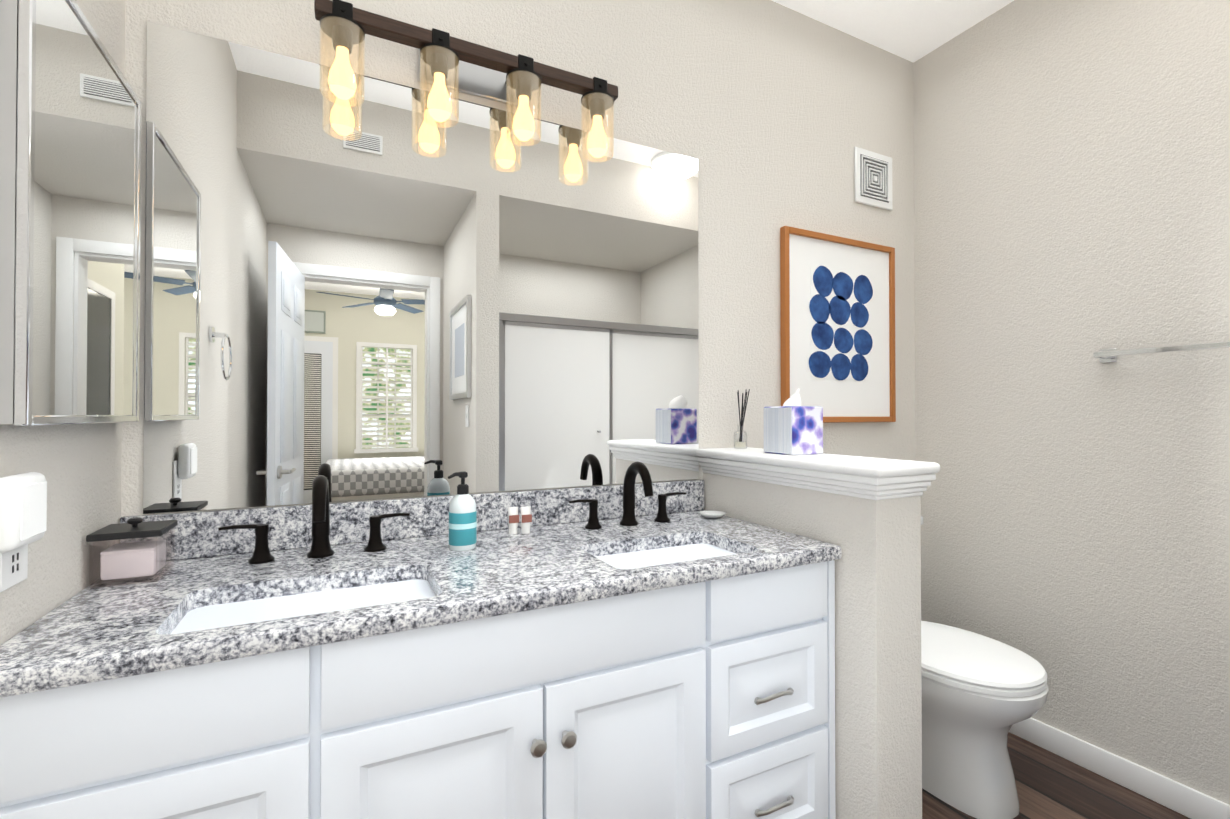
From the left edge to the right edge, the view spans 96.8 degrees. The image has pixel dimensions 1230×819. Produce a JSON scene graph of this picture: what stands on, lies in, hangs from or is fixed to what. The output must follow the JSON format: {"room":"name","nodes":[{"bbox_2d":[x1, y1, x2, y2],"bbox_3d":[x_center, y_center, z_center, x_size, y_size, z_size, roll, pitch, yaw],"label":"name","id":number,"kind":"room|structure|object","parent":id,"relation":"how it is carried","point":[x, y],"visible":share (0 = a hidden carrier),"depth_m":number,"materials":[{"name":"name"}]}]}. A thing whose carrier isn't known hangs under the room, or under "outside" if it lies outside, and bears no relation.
{"room":"bathroom","nodes":[
{"label":"bathroom","id":0,"kind":"room"},
{"bbox_2d":[0,0,125,644],"bbox_3d":[-0.570,-0.176,0.064,0.120,2.649,2.400,0,-1,-26],"label":"wall","id":1,"kind":"structure","parent":0,"point":[78,467],"depth_m":0.94,"materials":[{"name":"white paint"}]},
{"bbox_2d":[0,472,46,592],"bbox_3d":[-0.831,0.170,0.764,0.036,0.160,0.112,0,-1,-26],"label":"outlet","id":2,"kind":"object","parent":1,"relation":"attached to","point":[23,509],"visible":1,"depth_m":0.75,"materials":[{"name":"white plastic"}]},
{"bbox_2d":[0,0,140,425],"bbox_3d":[-0.910,-0.311,0.932,0.040,0.669,0.449,0,-1,-26],"label":"upper cabinet","id":3,"kind":"object","parent":1,"relation":"attached to","point":[70,158],"visible":1,"depth_m":0.84,"materials":[{"name":"silver metal"}]},
{"bbox_2d":[121,0,914,516],"bbox_3d":[0.085,-0.160,1.796,2.833,2.649,0.120,0,-1,-26],"label":"wall","id":4,"kind":"structure","parent":0,"point":[769,114],"depth_m":1.88,"materials":[{"name":"white paint"}]},
{"bbox_2d":[120,479,703,560],"bbox_3d":[-0.375,0.279,1.484,1.490,0.100,0.018,0,-1,-26],"label":"backsplash","id":5,"kind":"structure","parent":4,"relation":"attached to","point":[195,532],"depth_m":1.38,"materials":[{"name":"grey stone"}]},
{"bbox_2d":[143,21,698,513],"bbox_3d":[-0.369,-0.305,1.501,1.441,1.065,0.006,0,-1,-26],"label":"mirror","id":6,"kind":"object","parent":4,"relation":"attached to","point":[383,291],"visible":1,"depth_m":1.40,"materials":[{"name":"clear glass"}]},
{"bbox_2d":[314,0,617,161],"bbox_3d":[-0.352,-0.844,1.437,0.766,0.245,0.144,0,-1,-26],"label":"vanity light","id":7,"kind":"object","parent":4,"relation":"attached to","point":[448,61],"visible":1,"depth_m":1.40,"materials":[{"name":"brown"}]},
{"bbox_2d":[780,226,895,422],"bbox_3d":[0.871,-0.305,2.104,0.592,0.710,0.027,0,-1,-26],"label":"picture","id":8,"kind":"object","parent":4,"relation":"attached to","point":[837,311],"visible":0.98,"depth_m":2.09,"materials":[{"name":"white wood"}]},
{"bbox_2d":[854,147,892,210],"bbox_3d":[1.046,-0.929,2.205,0.218,0.218,0.014,0,-1,-26],"label":"air vent","id":9,"kind":"object","parent":4,"relation":"in","point":[873,177],"visible":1,"depth_m":2.19,"materials":[{"name":"white plastic"}]},
{"bbox_2d":[734,389,749,448],"bbox_3d":[0.423,0.030,1.828,0.054,0.198,0.044,0,-1,-26],"label":"reed diffuser","id":10,"kind":"object","parent":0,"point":[740,444],"visible":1,"depth_m":1.82,"materials":[{"name":"clear glass"}]},
{"bbox_2d":[703,472,921,818],"bbox_3d":[0.511,0.684,1.561,0.155,0.957,0.665,0,-1,-26],"label":"wall","id":11,"kind":"structure","parent":0,"point":[878,727],"depth_m":1.28,"materials":[{"name":"white paint"}]},
{"bbox_2d":[696,447,939,499],"bbox_3d":[0.518,0.168,1.551,0.219,0.080,0.698,0,-1,-26],"label":"ledge","id":12,"kind":"object","parent":11,"relation":"on","point":[872,478],"depth_m":1.35,"materials":[{"name":"white"}]},
{"bbox_2d":[764,389,822,454],"bbox_3d":[0.516,0.033,1.586,0.119,0.188,0.118,0,-1,-26],"label":"tissue box","id":13,"kind":"object","parent":12,"relation":"on","point":[792,426],"visible":1,"depth_m":1.54,"materials":[{"name":"cardboard"}]},
{"bbox_2d":[772,0,1013,62],"bbox_3d":[0.618,-1.544,0.734,2.833,0.100,2.520,0,-1,-26],"label":"ceiling","id":14,"kind":"structure","parent":0,"point":[913,31],"depth_m":2.07,"materials":[{"name":"white paint"}]},
{"bbox_2d":[922,732,1189,818],"bbox_3d":[0.645,1.204,0.654,2.833,0.100,2.640,0,-1,-26],"label":"floor","id":15,"kind":"structure","parent":0,"point":[1050,785],"depth_m":1.64,"materials":[{"name":"brown wood"}]},
{"bbox_2d":[0,553,841,818],"bbox_3d":[-0.249,0.759,1.226,1.490,0.800,0.582,0,-1,-26],"label":"bathroom vanity","id":16,"kind":"object","parent":15,"relation":"on","point":[646,647],"depth_m":0.95,"materials":[{"name":"white paint"}]},
{"bbox_2d":[0,509,841,688],"bbox_3d":[-0.252,0.343,1.235,1.490,0.032,0.572,0,-1,-26],"label":"countertop","id":17,"kind":"structure","parent":16,"relation":"on","point":[98,629],"depth_m":1.03,"materials":[{"name":"grey stone"}]},
{"bbox_2d":[86,517,177,588],"bbox_3d":[-0.929,0.267,1.057,0.108,0.116,0.113,0,-1,-26],"label":"glass canister","id":18,"kind":"object","parent":17,"relation":"on","point":[135,559],"visible":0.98,"depth_m":1.03,"materials":[{"name":"clear glass"}]},
{"bbox_2d":[152,569,443,636],"bbox_3d":[-0.531,0.418,0.969,0.476,0.146,0.307,0,-1,-26],"label":"sink","id":19,"kind":"object","parent":17,"relation":"in","point":[209,610],"depth_m":1.02,"materials":[{"name":"white ceramic"}]},
{"bbox_2d":[216,475,411,564],"bbox_3d":[-0.638,0.235,1.182,0.376,0.184,0.155,0,-1,-26],"label":"faucet","id":20,"kind":"object","parent":17,"relation":"on","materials":[{"name":"black metal"}]},
{"bbox_2d":[448,471,476,550],"bbox_3d":[-0.363,0.237,1.291,0.070,0.180,0.064,0,-1,-26],"label":"soap bottle","id":21,"kind":"object","parent":17,"relation":"on","point":[462,522],"visible":1,"depth_m":1.27,"materials":[{"name":"white plastic"}]},
{"bbox_2d":[508,506,531,533],"bbox_3d":[-0.254,0.294,1.451,0.060,0.070,0.032,0,-1,-26],"label":"tubes","id":22,"kind":"object","parent":17,"relation":"on","point":[513,518],"visible":1,"depth_m":1.44,"materials":[{"name":"white plastic"}]},
{"bbox_2d":[564,461,687,528],"bbox_3d":[0.063,0.238,1.530,0.376,0.184,0.155,0,-1,-26],"label":"faucet","id":23,"kind":"object","parent":17,"relation":"on","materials":[{"name":"black metal"}]},
{"bbox_2d":[584,533,755,568],"bbox_3d":[0.128,0.421,1.296,0.452,0.146,0.307,0,-1,-26],"label":"sink","id":24,"kind":"object","parent":17,"relation":"in","point":[680,548],"depth_m":1.37,"materials":[{"name":"white ceramic"}]},
{"bbox_2d":[699,511,725,517],"bbox_3d":[0.300,0.324,1.681,0.083,0.013,0.083,0,-1,-26],"label":"soap dish","id":25,"kind":"object","parent":17,"relation":"on","point":[713,514],"visible":1,"depth_m":1.69,"materials":[{"name":"white ceramic"}]},
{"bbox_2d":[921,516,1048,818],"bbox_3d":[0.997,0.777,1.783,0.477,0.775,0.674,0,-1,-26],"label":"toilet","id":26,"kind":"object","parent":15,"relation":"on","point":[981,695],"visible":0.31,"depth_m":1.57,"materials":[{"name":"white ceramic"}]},
{"bbox_2d":[913,0,1229,804],"bbox_3d":[1.860,-0.165,1.270,0.120,2.649,2.400,0,-1,-26],"label":"wall","id":27,"kind":"structure","parent":0,"point":[1071,186],"depth_m":1.78,"materials":[{"name":"white paint"}]},
{"bbox_2d":[1009,718,1229,818],"bbox_3d":[1.568,1.121,1.696,0.012,0.085,1.356,0,-1,-26],"label":"baseboard","id":28,"kind":"structure","parent":27,"relation":"attached to","point":[1182,799],"depth_m":1.68,"materials":[{"name":"white wood"}]},
{"bbox_2d":[1093,341,1229,362],"bbox_3d":[1.667,-0.173,1.446,0.067,0.044,0.649,0,-1,-26],"label":"towel bar","id":29,"kind":"object","parent":27,"relation":"attached to","point":[1107,355],"visible":1,"depth_m":1.59,"materials":[{"name":"silver metal"}]}
]}

